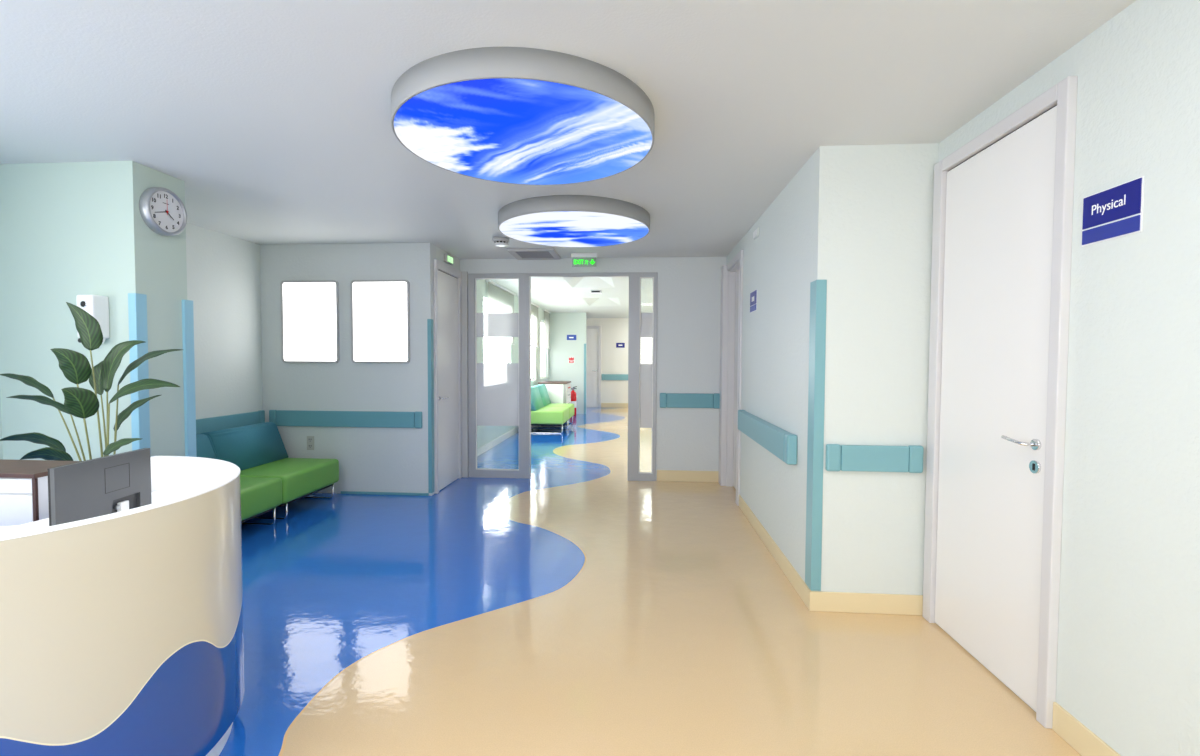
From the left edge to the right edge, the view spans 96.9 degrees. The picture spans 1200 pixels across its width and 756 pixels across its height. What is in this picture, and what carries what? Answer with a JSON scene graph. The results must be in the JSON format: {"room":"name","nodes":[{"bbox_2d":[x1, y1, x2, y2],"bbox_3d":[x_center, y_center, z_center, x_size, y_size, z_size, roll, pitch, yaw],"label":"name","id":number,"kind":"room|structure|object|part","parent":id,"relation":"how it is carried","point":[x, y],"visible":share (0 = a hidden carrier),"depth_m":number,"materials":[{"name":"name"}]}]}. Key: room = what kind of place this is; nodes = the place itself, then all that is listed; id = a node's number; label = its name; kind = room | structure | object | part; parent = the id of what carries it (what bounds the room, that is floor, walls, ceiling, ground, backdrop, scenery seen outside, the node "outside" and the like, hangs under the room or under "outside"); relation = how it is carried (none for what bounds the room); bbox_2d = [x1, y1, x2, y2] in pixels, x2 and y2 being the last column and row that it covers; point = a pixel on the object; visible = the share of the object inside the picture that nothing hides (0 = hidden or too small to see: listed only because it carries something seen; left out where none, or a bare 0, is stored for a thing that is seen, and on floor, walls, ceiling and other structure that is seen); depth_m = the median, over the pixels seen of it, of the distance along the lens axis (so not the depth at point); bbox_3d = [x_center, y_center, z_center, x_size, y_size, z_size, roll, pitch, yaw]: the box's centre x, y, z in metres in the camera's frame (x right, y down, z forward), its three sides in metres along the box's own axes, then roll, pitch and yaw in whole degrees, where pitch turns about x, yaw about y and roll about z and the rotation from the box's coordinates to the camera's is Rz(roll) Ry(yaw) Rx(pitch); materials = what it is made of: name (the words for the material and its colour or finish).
{"room":"hospital reception area","nodes":[
{"label":"hospital reception area","id":0,"kind":"room"},
{"bbox_2d":[0,161,186,460],"bbox_3d":[-3.139,-0.015,3.327,0.885,2.503,0.355,0,2,4],"label":"wall pillar","id":1,"kind":"structure","parent":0,"point":[68,230],"depth_m":3.15,"materials":[{"name":"white paint"}]},
{"bbox_2d":[76,295,109,343],"bbox_3d":[-2.932,-0.337,3.072,0.115,0.278,0.101,0,2,4],"label":"soap dispenser","id":2,"kind":"object","parent":1,"relation":"attached to","point":[97,306],"visible":0.69,"depth_m":3.05,"materials":[{"name":"white plastic"}]},
{"bbox_2d":[128,293,150,456],"bbox_3d":[-2.730,0.374,3.162,0.050,1.740,0.070,0,2,4],"label":"guard","id":3,"kind":"object","parent":1,"relation":"attached to","point":[137,303],"visible":0.53,"depth_m":3.13,"materials":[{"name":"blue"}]},
{"bbox_2d":[139,187,186,235],"bbox_3d":[-2.665,-1.017,3.252,0.056,0.286,0.286,0,2,4],"label":"wall clock","id":4,"kind":"object","parent":1,"relation":"attached to","point":[161,209],"visible":1,"depth_m":3.23,"materials":[{"name":"silver metal"}]},
{"bbox_2d":[182,300,196,456],"bbox_3d":[-2.698,0.364,3.474,0.067,1.738,0.067,0,2,4],"label":"guard","id":5,"kind":"object","parent":1,"relation":"attached to","point":[187,305],"visible":0.47,"depth_m":3.45,"materials":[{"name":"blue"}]},
{"bbox_2d":[0,223,262,458],"bbox_3d":[-3.796,0.047,1.475,0.150,2.503,7.870,0,2,4],"label":"wall","id":6,"kind":"structure","parent":0,"point":[224,286],"depth_m":4.90,"materials":[{"name":"white paint"}]},
{"bbox_2d":[196,410,264,433],"bbox_3d":[-3.476,0.427,4.570,0.034,0.148,1.662,0,2,4],"label":"rail","id":7,"kind":"object","parent":6,"relation":"attached to","point":[210,424],"visible":0.27,"depth_m":4.92,"materials":[{"name":"teal plastic"}]},
{"bbox_2d":[260,243,435,495],"bbox_3d":[-2.620,-0.086,5.406,1.910,2.503,0.150,0,2,4],"label":"wall","id":8,"kind":"structure","parent":0,"point":[371,459],"depth_m":5.32,"materials":[{"name":"white paint"}]},
{"bbox_2d":[280,280,339,362],"bbox_3d":[-2.902,-0.562,5.321,0.592,0.822,0.028,0,2,4],"label":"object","id":9,"kind":"object","parent":8,"relation":"attached to","point":[309,308],"visible":1,"depth_m":5.31,"materials":[{"name":"grey plastic"}]},
{"bbox_2d":[307,436,313,449],"bbox_3d":[-2.928,0.658,5.374,0.076,0.141,0.010,0,2,4],"label":"wall outlet","id":10,"kind":"object","parent":8,"relation":"attached to","point":[310,439],"visible":1,"depth_m":5.37,"materials":[{"name":"grey plastic"}]},
{"bbox_2d":[269,410,421,427],"bbox_3d":[-2.555,0.410,5.326,1.588,0.166,0.034,0,2,4],"label":"rail","id":11,"kind":"object","parent":8,"relation":"attached to","point":[385,419],"visible":0.91,"depth_m":5.31,"materials":[{"name":"teal plastic"}]},
{"bbox_2d":[350,280,409,362],"bbox_3d":[-2.177,-0.557,5.267,0.592,0.822,0.028,0,2,4],"label":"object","id":12,"kind":"object","parent":8,"relation":"attached to","point":[380,309],"visible":1,"depth_m":5.26,"materials":[{"name":"grey plastic"}]},
{"bbox_2d":[341,491,428,495],"bbox_3d":[-2.163,1.158,5.332,0.910,0.026,0.014,0,2,4],"label":"baseboard","id":13,"kind":"structure","parent":8,"relation":"attached to","point":[342,492],"depth_m":5.33,"materials":[{"name":"teal"}]},
{"bbox_2d":[427,319,433,492],"bbox_3d":[-1.686,0.282,5.300,0.037,1.730,0.063,0,2,4],"label":"guard","id":14,"kind":"object","parent":8,"relation":"attached to","point":[429,321],"visible":1,"depth_m":5.28,"materials":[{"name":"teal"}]},
{"bbox_2d":[436,246,459,490],"bbox_3d":[-1.710,-0.094,5.769,0.150,2.503,0.710,0,2,4],"label":"wall","id":15,"kind":"structure","parent":0,"point":[440,253],"depth_m":5.66,"materials":[{"name":"white paint"}]},
{"bbox_2d":[434,259,461,493],"bbox_3d":[-1.603,-0.021,5.725,0.072,2.360,0.763,0,2,4],"label":"door","id":16,"kind":"structure","parent":15,"relation":"in","point":[447,279],"depth_m":5.68,"materials":[{"name":"white paint"}]},
{"bbox_2d":[444,254,452,264],"bbox_3d":[-1.611,-1.265,5.676,0.044,0.080,0.200,0,2,4],"label":"exit sign","id":17,"kind":"object","parent":15,"relation":"attached to","point":[448,259],"visible":1,"depth_m":5.62,"materials":[{"name":"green plastic"}]},
{"bbox_2d":[477,279,548,448],"bbox_3d":[-1.619,-0.249,9.795,0.150,2.530,7.100,0,2,4],"label":"wall","id":18,"kind":"structure","parent":0,"point":[485,434],"depth_m":8.91,"materials":[{"name":"white paint"}]},
{"bbox_2d":[483,298,507,362],"bbox_3d":[-1.709,-0.531,8.563,0.050,1.360,1.650,0,2,4],"label":"window","id":19,"kind":"structure","parent":18,"relation":"in","point":[493,352],"depth_m":8.52,"materials":[{"name":"white glass"}]},
{"bbox_2d":[486,280,515,344],"bbox_3d":[-1.593,-1.020,8.668,0.060,0.908,1.650,0,2,4],"label":"roller blind","id":20,"kind":"object","parent":19,"relation":"attached to","point":[500,299],"visible":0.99,"depth_m":8.49,"materials":[{"name":"fabric"}]},
{"bbox_3d":[-1.591,-1.459,8.652,0.060,0.030,1.650,0,2,4],"label":"head rail","id":21,"kind":"part","parent":20,"relation":"part of","materials":[{"name":"white plastic"}]},
{"bbox_2d":[477,426,518,455],"bbox_3d":[-1.543,0.964,9.832,0.015,0.105,7.100,0,2,4],"label":"baseboard","id":22,"kind":"structure","parent":18,"relation":"attached to","point":[484,448],"depth_m":8.43,"materials":[{"name":"white"}]},
{"bbox_2d":[531,347,532,379],"bbox_3d":[-1.537,-0.611,10.870,0.050,1.360,1.520,0,2,4],"label":"window","id":23,"kind":"structure","parent":18,"relation":"in","point":[531,347],"depth_m":11.54,"materials":[{"name":"white"}]},
{"bbox_3d":[-1.542,-0.611,10.871,0.020,1.280,1.440,0,2,4],"label":"pane","id":24,"kind":"part","parent":23,"relation":"part of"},
{"bbox_2d":[531,302,539,347],"bbox_3d":[-1.421,-1.100,10.970,0.060,0.908,1.570,0,2,4],"label":"roller blind","id":25,"kind":"object","parent":18,"relation":"attached to","point":[534,308],"visible":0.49,"depth_m":11.31,"materials":[{"name":"fabric"}]},
{"bbox_2d":[540,320,545,378],"bbox_3d":[-1.402,-0.674,12.674,0.050,1.360,1.000,0,2,4],"label":"window","id":26,"kind":"structure","parent":18,"relation":"in","point":[542,349],"depth_m":12.81,"materials":[{"name":"white"}]},
{"bbox_2d":[543,309,550,348],"bbox_3d":[-1.280,-1.165,12.844,0.060,0.908,0.830,0,2,4],"label":"roller blind","id":27,"kind":"object","parent":18,"relation":"attached to","point":[546,313],"visible":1,"depth_m":12.79,"materials":[{"name":"fabric"}]},
{"bbox_2d":[0,0,1135,317],"bbox_3d":[-0.677,-1.442,6.247,5.800,0.167,17.950,0,2,4],"label":"ceiling","id":28,"kind":"structure","parent":0,"point":[273,116],"depth_m":2.28,"materials":[{"name":"white paint"}]},
{"bbox_2d":[493,237,508,246],"bbox_3d":[-0.935,-1.283,5.022,0.156,0.068,0.156,0,2,4],"label":"smoke detector","id":29,"kind":"object","parent":28,"relation":"attached to","point":[498,241],"visible":1,"depth_m":4.97,"materials":[{"name":"grey plastic"}]},
{"bbox_2d":[391,47,654,184],"bbox_3d":[-0.349,-1.173,2.542,1.212,0.108,1.212,0,2,4],"label":"ceiling light","id":30,"kind":"object","parent":28,"relation":"attached to","point":[511,115],"visible":1,"depth_m":2.26,"materials":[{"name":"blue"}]},
{"bbox_2d":[506,248,560,259],"bbox_3d":[-0.699,-1.329,5.700,0.490,0.022,0.510,0,2,4],"label":"ceiling vent","id":31,"kind":"object","parent":28,"relation":"in","point":[518,253],"visible":1,"depth_m":5.65,"materials":[{"name":"grey metal"}]},
{"bbox_2d":[498,195,649,246],"bbox_3d":[-0.205,-1.234,4.284,1.212,0.108,1.212,0,2,4],"label":"ceiling light","id":32,"kind":"object","parent":28,"relation":"attached to","point":[553,220],"visible":1,"depth_m":3.98,"materials":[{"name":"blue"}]},
{"bbox_2d":[499,211,648,246],"bbox_3d":[-0.205,-1.181,4.286,1.191,0.001,1.191,0,2,4],"label":"diffuser","id":33,"kind":"object","parent":32,"relation":"attached to","point":[555,228],"depth_m":4.21,"materials":[{"name":"plastic"}]},
{"bbox_2d":[571,253,596,264],"bbox_3d":[-0.169,-1.267,5.708,0.276,0.141,0.060,0,2,4],"label":"exit sign","id":34,"kind":"object","parent":28,"relation":"hanging from","point":[573,255],"visible":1,"depth_m":5.68,"materials":[{"name":"white plastic"}]},
{"bbox_2d":[590,291,601,293],"bbox_3d":[-0.065,-1.465,9.080,0.180,0.035,0.210,0,2,4],"label":"ceiling sensor","id":35,"kind":"object","parent":28,"relation":"attached to","point":[592,292],"visible":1,"depth_m":8.99,"materials":[{"name":"white plastic"}]},
{"bbox_2d":[549,313,586,413],"bbox_3d":[-0.886,-0.371,13.373,1.080,2.530,0.150,0,2,4],"label":"wall","id":36,"kind":"structure","parent":0,"point":[562,325],"depth_m":13.29,"materials":[{"name":"white paint"}]},
{"bbox_2d":[567,335,575,339],"bbox_3d":[-0.709,-1.011,13.259,0.240,0.130,0.008,0,2,4],"label":"door sign","id":37,"kind":"object","parent":36,"relation":"attached to","point":[569,337],"visible":1,"depth_m":13.26,"materials":[{"name":"blue plastic"}]},
{"bbox_2d":[569,357,573,362],"bbox_3d":[-0.714,-0.450,13.278,0.140,0.160,0.009,0,2,4],"label":"fire sign","id":38,"kind":"object","parent":36,"relation":"attached to","point":[571,359],"visible":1,"depth_m":13.28,"materials":[{"name":"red plastic"}]},
{"bbox_2d":[584,344,585,413],"bbox_3d":[-0.375,0.021,13.296,0.056,1.757,0.056,0,2,4],"label":"guard","id":39,"kind":"object","parent":36,"relation":"attached to","point":[584,344],"visible":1,"depth_m":13.27,"materials":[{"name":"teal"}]},
{"bbox_2d":[460,257,726,480],"bbox_3d":[-0.286,-0.127,6.077,3.365,2.560,0.120,0,2,4],"label":"wall","id":40,"kind":"structure","parent":0,"point":[688,288],"depth_m":5.93,"materials":[{"name":"white paint"}]},
{"bbox_2d":[461,271,468,476],"bbox_3d":[-1.563,-0.034,6.101,0.092,2.360,0.030,0,2,4],"label":"trim","id":41,"kind":"structure","parent":40,"relation":"attached to","point":[464,274],"depth_m":6.08,"materials":[{"name":"grey metal"}]},
{"bbox_2d":[468,276,530,477],"bbox_3d":[-1.154,-0.003,6.114,0.710,2.302,0.086,0,2,4],"label":"glass door","id":42,"kind":"structure","parent":40,"relation":"in","point":[499,394],"depth_m":6.10,"materials":[{"name":"grey metal"}]},
{"bbox_2d":[468,272,657,276],"bbox_3d":[-0.431,-1.167,6.024,2.152,0.036,0.076,0,2,4],"label":"trim","id":43,"kind":"structure","parent":40,"relation":"attached to","point":[624,274],"depth_m":6.00,"materials":[{"name":"grey metal"}]},
{"bbox_2d":[628,275,656,480],"bbox_3d":[0.477,0.008,5.992,0.317,2.302,0.086,0,2,4],"label":"glass door","id":44,"kind":"structure","parent":40,"relation":"in","point":[642,378],"depth_m":5.96,"materials":[{"name":"grey metal"}]},
{"bbox_2d":[657,470,718,481],"bbox_3d":[0.980,1.100,5.959,0.685,0.126,0.012,0,2,4],"label":"baseboard","id":45,"kind":"structure","parent":40,"relation":"attached to","point":[662,475],"depth_m":5.95,"materials":[{"name":"beige"}]},
{"bbox_2d":[660,393,719,408],"bbox_3d":[1.000,0.252,5.917,0.666,0.168,0.034,0,2,4],"label":"rail","id":46,"kind":"object","parent":40,"relation":"attached to","point":[669,400],"visible":0.99,"depth_m":5.90,"materials":[{"name":"teal"}]},
{"bbox_2d":[587,318,652,407],"bbox_3d":[0.124,-0.427,15.102,4.195,2.530,0.150,0,2,4],"label":"wall","id":47,"kind":"structure","parent":0,"point":[614,360],"depth_m":15.00,"materials":[{"name":"white paint"}]},
{"bbox_2d":[586,326,600,407],"bbox_3d":[-0.461,-0.317,15.037,0.980,2.310,0.074,0,2,4],"label":"door","id":48,"kind":"structure","parent":47,"relation":"in","point":[593,355],"depth_m":15.04,"materials":[{"name":"white paint"}]},
{"bbox_2d":[601,374,627,379],"bbox_3d":[0.978,-0.017,14.960,1.875,0.178,0.034,0,2,4],"label":"rail","id":49,"kind":"object","parent":47,"relation":"attached to","point":[604,376],"visible":0.49,"depth_m":14.98,"materials":[{"name":"teal plastic"}]},
{"bbox_2d":[601,403,627,407],"bbox_3d":[1.044,0.780,14.992,2.025,0.133,0.015,0,2,4],"label":"baseboard","id":50,"kind":"structure","parent":47,"relation":"attached to","point":[603,405],"depth_m":15.03,"materials":[{"name":"beige"}]},
{"bbox_2d":[616,343,624,347],"bbox_3d":[0.576,-0.923,14.972,0.240,0.135,0.008,0,2,4],"label":"door sign","id":51,"kind":"object","parent":47,"relation":"attached to","point":[618,345],"visible":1,"depth_m":14.97,"materials":[{"name":"blue plastic"}]},
{"bbox_2d":[219,407,1081,755],"bbox_3d":[-0.691,1.143,6.312,5.800,0.001,18.000,0,2,4],"label":"floor","id":52,"kind":"structure","parent":0,"point":[573,607],"depth_m":2.60,"materials":[{"name":"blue plastic"}]},
{"bbox_2d":[0,459,80,526],"bbox_3d":[-2.337,0.810,2.049,0.666,0.950,0.238,0,2,4],"label":"base cabinet","id":53,"kind":"object","parent":52,"relation":"on","point":[23,483],"visible":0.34,"depth_m":1.91,"materials":[{"name":"brown wood"}]},
{"bbox_3d":[-2.343,0.385,1.924,0.634,0.051,0.009,0,2,4],"label":"drawer","id":54,"kind":"part","parent":53,"relation":"part of","materials":[{"name":"white wood"}]},
{"bbox_3d":[-2.344,0.550,1.930,0.634,0.261,0.009,0,2,4],"label":"drawer","id":55,"kind":"part","parent":53,"relation":"part of","materials":[{"name":"white wood"}]},
{"bbox_2d":[0,302,181,460],"bbox_3d":[-2.483,0.445,2.616,0.893,1.638,0.427,0,2,-16],"label":"potted plant","id":56,"kind":"object","parent":52,"relation":"on","point":[82,403],"visible":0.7,"depth_m":2.59,"materials":[{"name":"green plant"}]},
{"bbox_3d":[-2.624,0.391,2.662,0.203,0.589,0.011,0,2,-6],"label":"stem","id":57,"kind":"part","parent":56,"relation":"part of","materials":[{"name":"yellow"}]},
{"bbox_3d":[-2.540,0.430,2.620,0.014,0.513,0.093,1,2,29],"label":"stem","id":58,"kind":"part","parent":56,"relation":"part of","materials":[{"name":"yellow"}]},
{"bbox_3d":[-2.481,0.438,2.593,0.011,0.500,0.134,-1,2,-29],"label":"stem","id":59,"kind":"part","parent":56,"relation":"part of","materials":[{"name":"yellow"}]},
{"bbox_3d":[-2.523,0.272,2.677,0.070,0.824,0.011,0,2,4],"label":"stem","id":60,"kind":"part","parent":56,"relation":"part of","materials":[{"name":"yellow"}]},
{"bbox_3d":[-2.522,0.385,2.713,0.089,0.597,0.012,2,2,35],"label":"stem","id":61,"kind":"part","parent":56,"relation":"part of","materials":[{"name":"yellow"}]},
{"bbox_3d":[-2.472,0.376,2.665,0.048,0.618,0.010,1,2,25],"label":"stem","id":62,"kind":"part","parent":56,"relation":"part of","materials":[{"name":"yellow"}]},
{"bbox_3d":[-2.446,0.405,2.639,0.106,0.564,0.010,1,2,30],"label":"stem","id":63,"kind":"part","parent":56,"relation":"part of","materials":[{"name":"yellow"}]},
{"bbox_3d":[-2.456,0.359,2.686,0.051,0.650,0.024,0,2,4],"label":"stem","id":64,"kind":"part","parent":56,"relation":"part of","materials":[{"name":"yellow"}]},
{"bbox_2d":[0,456,244,755],"bbox_3d":[-1.783,0.833,1.595,1.017,0.942,1.298,1,2,31],"label":"reception desk","id":65,"kind":"object","parent":52,"relation":"on","point":[122,633],"visible":1,"depth_m":1.46,"materials":[{"name":"beige"}]},
{"bbox_2d":[0,491,189,534],"bbox_3d":[-1.797,0.516,1.579,0.948,0.025,1.210,2,3,37],"label":"countertop","id":66,"kind":"structure","parent":65,"relation":"on","point":[157,496],"depth_m":1.82,"materials":[{"name":"white"}]},
{"bbox_2d":[47,448,151,525],"bbox_3d":[-1.657,0.380,1.773,0.120,0.232,0.369,0,2,-4],"label":"desktop monitor","id":67,"kind":"object","parent":65,"relation":"on","point":[110,484],"visible":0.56,"depth_m":1.74,"materials":[{"name":"grey plastic"}]},
{"bbox_3d":[-1.783,0.786,1.594,0.955,0.836,1.236,1,2,31],"label":"panel","id":68,"kind":"part","parent":65,"relation":"part of","materials":[{"name":"white"}]},
{"bbox_2d":[196,434,281,525],"bbox_3d":[-3.069,0.846,4.012,0.855,0.735,0.824,0,2,4],"label":"module","id":69,"kind":"object","parent":52,"relation":"on","point":[259,495],"visible":0.22,"depth_m":4.22,"materials":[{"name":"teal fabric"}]},
{"bbox_3d":[-3.321,0.656,4.024,0.323,0.360,0.822,0,2,4],"label":"backrest","id":70,"kind":"part","parent":69,"relation":"part of","materials":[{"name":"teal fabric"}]},
{"bbox_3d":[-3.022,1.126,4.359,0.756,0.150,0.017,0,2,4],"label":"sled leg","id":71,"kind":"part","parent":69,"relation":"part of","materials":[{"name":"silver metal"}]},
{"bbox_3d":[-3.069,0.945,4.015,0.855,0.233,0.824,0,2,4],"label":"seat","id":72,"kind":"part","parent":69,"relation":"part of","materials":[{"name":"green leather"}]},
{"bbox_2d":[200,422,338,519],"bbox_3d":[-3.007,0.817,4.839,0.855,0.735,0.824,0,2,4],"label":"sofa","id":73,"kind":"object","parent":52,"relation":"on","point":[259,450],"visible":0.63,"depth_m":4.78,"materials":[{"name":"green leather"}]},
{"bbox_3d":[-3.260,0.628,4.851,0.323,0.360,0.822,0,2,4],"label":"backrest","id":74,"kind":"part","parent":73,"relation":"part of","materials":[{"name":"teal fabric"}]},
{"bbox_3d":[-3.011,1.121,4.508,0.756,0.150,0.017,0,2,4],"label":"sled leg","id":75,"kind":"part","parent":73,"relation":"part of","materials":[{"name":"silver metal"}]},
{"bbox_3d":[-3.007,0.916,4.842,0.855,0.233,0.824,0,2,4],"label":"seat","id":76,"kind":"part","parent":73,"relation":"part of","materials":[{"name":"green leather"}]},
{"bbox_3d":[-2.961,1.098,5.186,0.756,0.150,0.017,0,2,4],"label":"sled leg","id":77,"kind":"part","parent":73,"relation":"part of","materials":[{"name":"silver metal"}]},
{"bbox_2d":[531,386,568,433],"bbox_3d":[-1.051,0.591,10.108,0.840,0.835,0.824,0,2,4],"label":"module","id":78,"kind":"object","parent":52,"relation":"on","point":[541,415],"visible":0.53,"depth_m":9.72,"materials":[{"name":"green"}]},
{"bbox_3d":[-1.295,0.382,10.119,0.324,0.420,0.822,0,2,4],"label":"backrest","id":79,"kind":"part","parent":78,"relation":"part of","materials":[{"name":"teal"}]},
{"bbox_3d":[-1.055,0.934,9.779,0.741,0.173,0.017,0,2,4],"label":"sled leg","id":80,"kind":"part","parent":78,"relation":"part of","materials":[{"name":"silver metal"}]},
{"bbox_3d":[-1.004,0.910,10.457,0.741,0.173,0.017,0,2,4],"label":"sled leg","id":81,"kind":"part","parent":78,"relation":"part of","materials":[{"name":"silver metal"}]},
{"bbox_3d":[-1.051,0.708,10.112,0.840,0.250,0.824,0,2,4],"label":"seat","id":82,"kind":"part","parent":78,"relation":"part of","materials":[{"name":"green leather"}]},
{"bbox_2d":[532,384,573,427],"bbox_3d":[-0.989,0.562,10.935,0.840,0.835,0.824,0,2,4],"label":"sofa","id":83,"kind":"object","parent":52,"relation":"on","point":[546,401],"visible":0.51,"depth_m":10.82,"materials":[{"name":"teal"}]},
{"bbox_3d":[-1.234,0.353,10.946,0.324,0.420,0.822,0,2,4],"label":"backrest","id":84,"kind":"part","parent":83,"relation":"part of","materials":[{"name":"teal"}]},
{"bbox_3d":[-0.993,0.905,10.606,0.741,0.173,0.017,0,2,4],"label":"sled leg","id":85,"kind":"part","parent":83,"relation":"part of","materials":[{"name":"silver metal"}]},
{"bbox_3d":[-0.989,0.680,10.939,0.840,0.250,0.824,0,2,4],"label":"seat","id":86,"kind":"part","parent":83,"relation":"part of","materials":[{"name":"green"}]},
{"bbox_2d":[538,381,570,403],"bbox_3d":[-0.989,0.515,11.842,0.635,0.865,0.820,0,2,4],"label":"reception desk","id":87,"kind":"object","parent":52,"relation":"on","point":[559,392],"visible":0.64,"depth_m":11.44,"materials":[{"name":"white wood"}]},
{"bbox_3d":[-0.765,0.506,11.431,0.052,0.754,0.004,0,2,4],"label":"corner post","id":88,"kind":"part","parent":87,"relation":"part of","materials":[{"name":"grey"}]},
{"bbox_3d":[-0.702,0.370,11.815,0.018,0.150,0.720,0,2,4],"label":"drawer","id":89,"kind":"part","parent":87,"relation":"part of","materials":[{"name":"white plastic"}]},
{"bbox_3d":[-0.702,0.210,11.809,0.018,0.150,0.720,0,2,4],"label":"drawer","id":90,"kind":"part","parent":87,"relation":"part of","materials":[{"name":"white plastic"}]},
{"bbox_2d":[571,386,576,415],"bbox_3d":[-0.671,0.553,12.822,0.209,0.725,0.167,-1,2,-25],"label":"fire extinguisher","id":91,"kind":"object","parent":52,"relation":"on","point":[573,393],"visible":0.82,"depth_m":12.77,"materials":[{"name":"red metal"}]},
{"bbox_2d":[726,157,810,578],"bbox_3d":[1.359,-0.036,4.508,0.150,2.503,3.010,0,2,4],"label":"wall","id":92,"kind":"structure","parent":0,"point":[775,263],"depth_m":3.62,"materials":[{"name":"white paint"}]},
{"bbox_2d":[718,250,742,505],"bbox_3d":[1.371,-0.009,5.411,0.160,2.385,0.954,0,2,4],"label":"door","id":93,"kind":"structure","parent":92,"relation":"in","point":[732,273],"depth_m":5.70,"materials":[{"name":"white paint"}]},
{"bbox_2d":[750,289,756,312],"bbox_3d":[1.279,-0.639,4.435,0.008,0.170,0.243,0,2,4],"label":"door sign","id":94,"kind":"object","parent":92,"relation":"attached to","point":[753,295],"visible":1,"depth_m":4.42,"materials":[{"name":"blue plastic"}]},
{"bbox_3d":[1.280,-0.582,4.437,0.006,0.047,0.235,0,2,4],"label":"plate","id":95,"kind":"part","parent":94,"relation":"part of","materials":[{"name":"blue plastic"}]},
{"bbox_3d":[1.280,-0.665,4.434,0.006,0.109,0.235,0,2,4],"label":"plate","id":96,"kind":"part","parent":94,"relation":"part of","materials":[{"name":"blue plastic"}]},
{"bbox_2d":[753,227,758,239],"bbox_3d":[1.268,-1.174,4.319,0.020,0.070,0.160,0,2,4],"label":"wall sensor","id":97,"kind":"object","parent":92,"relation":"attached to","point":[756,232],"visible":1,"depth_m":4.29,"materials":[{"name":"white paint"}]},
{"bbox_2d":[738,410,797,464],"bbox_3d":[1.211,0.403,3.985,0.062,0.180,1.625,0,2,4],"label":"rail","id":98,"kind":"object","parent":92,"relation":"attached to","point":[781,443],"visible":1,"depth_m":3.61,"materials":[{"name":"teal plastic"}]},
{"bbox_2d":[739,495,810,608],"bbox_3d":[1.227,1.181,3.940,0.012,0.108,2.075,0,2,4],"label":"baseboard","id":99,"kind":"structure","parent":92,"relation":"attached to","point":[795,579],"depth_m":3.55,"materials":[{"name":"beige"}]},
{"bbox_2d":[803,143,938,594],"bbox_3d":[1.543,0.021,2.910,0.755,2.503,0.150,0,2,4],"label":"wall","id":100,"kind":"structure","parent":0,"point":[871,229],"depth_m":2.84,"materials":[{"name":"white paint"}]},
{"bbox_2d":[805,280,826,590],"bbox_3d":[1.184,0.315,2.920,0.054,1.686,0.106,0,2,4],"label":"guard","id":101,"kind":"object","parent":100,"relation":"attached to","point":[818,288],"visible":1,"depth_m":2.88,"materials":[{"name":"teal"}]},
{"bbox_2d":[809,591,922,614],"bbox_3d":[1.441,1.220,2.878,0.597,0.108,0.012,0,2,4],"label":"baseboard","id":102,"kind":"structure","parent":100,"relation":"attached to","point":[875,603],"depth_m":2.87,"materials":[{"name":"beige"}]},
{"bbox_2d":[825,444,923,472],"bbox_3d":[1.463,0.429,2.838,0.498,0.146,0.034,0,2,4],"label":"rail","id":103,"kind":"object","parent":100,"relation":"attached to","point":[865,458],"visible":1,"depth_m":2.82,"materials":[{"name":"teal plastic"}]},
{"bbox_2d":[936,0,1199,755],"bbox_3d":[1.627,0.124,-0.022,0.150,2.503,5.690,0,2,4],"label":"wall","id":104,"kind":"structure","parent":0,"point":[1128,651],"depth_m":1.67,"materials":[{"name":"white paint"}]},
{"bbox_2d":[922,76,1077,728],"bbox_3d":[1.693,0.099,2.369,0.074,2.385,0.868,0,2,4],"label":"door","id":105,"kind":"structure","parent":104,"relation":"in","point":[1003,200],"depth_m":2.25,"materials":[{"name":"white paint"}]},
{"bbox_3d":[1.666,0.256,2.106,0.062,0.043,0.132,0,2,4],"label":"handle","id":106,"kind":"part","parent":105,"relation":"part of","materials":[{"name":"silver metal"}]},
{"bbox_2d":[1052,702,1120,755],"bbox_3d":[1.513,1.334,-0.343,0.012,0.105,4.650,0,2,4],"label":"baseboard","id":107,"kind":"structure","parent":104,"relation":"attached to","point":[1077,735],"depth_m":1.86,"materials":[{"name":"beige"}]},
{"bbox_2d":[1082,176,1143,246],"bbox_3d":[1.685,-0.543,1.756,0.007,0.170,0.222,0,2,4],"label":"door sign","id":108,"kind":"object","parent":104,"relation":"attached to","point":[1116,211],"visible":1,"depth_m":1.74,"materials":[{"name":"blue plastic"}]},
{"bbox_3d":[1.686,-0.486,1.757,0.006,0.048,0.214,0,2,4],"label":"plate","id":109,"kind":"part","parent":108,"relation":"part of","materials":[{"name":"blue plastic"}]}
]}

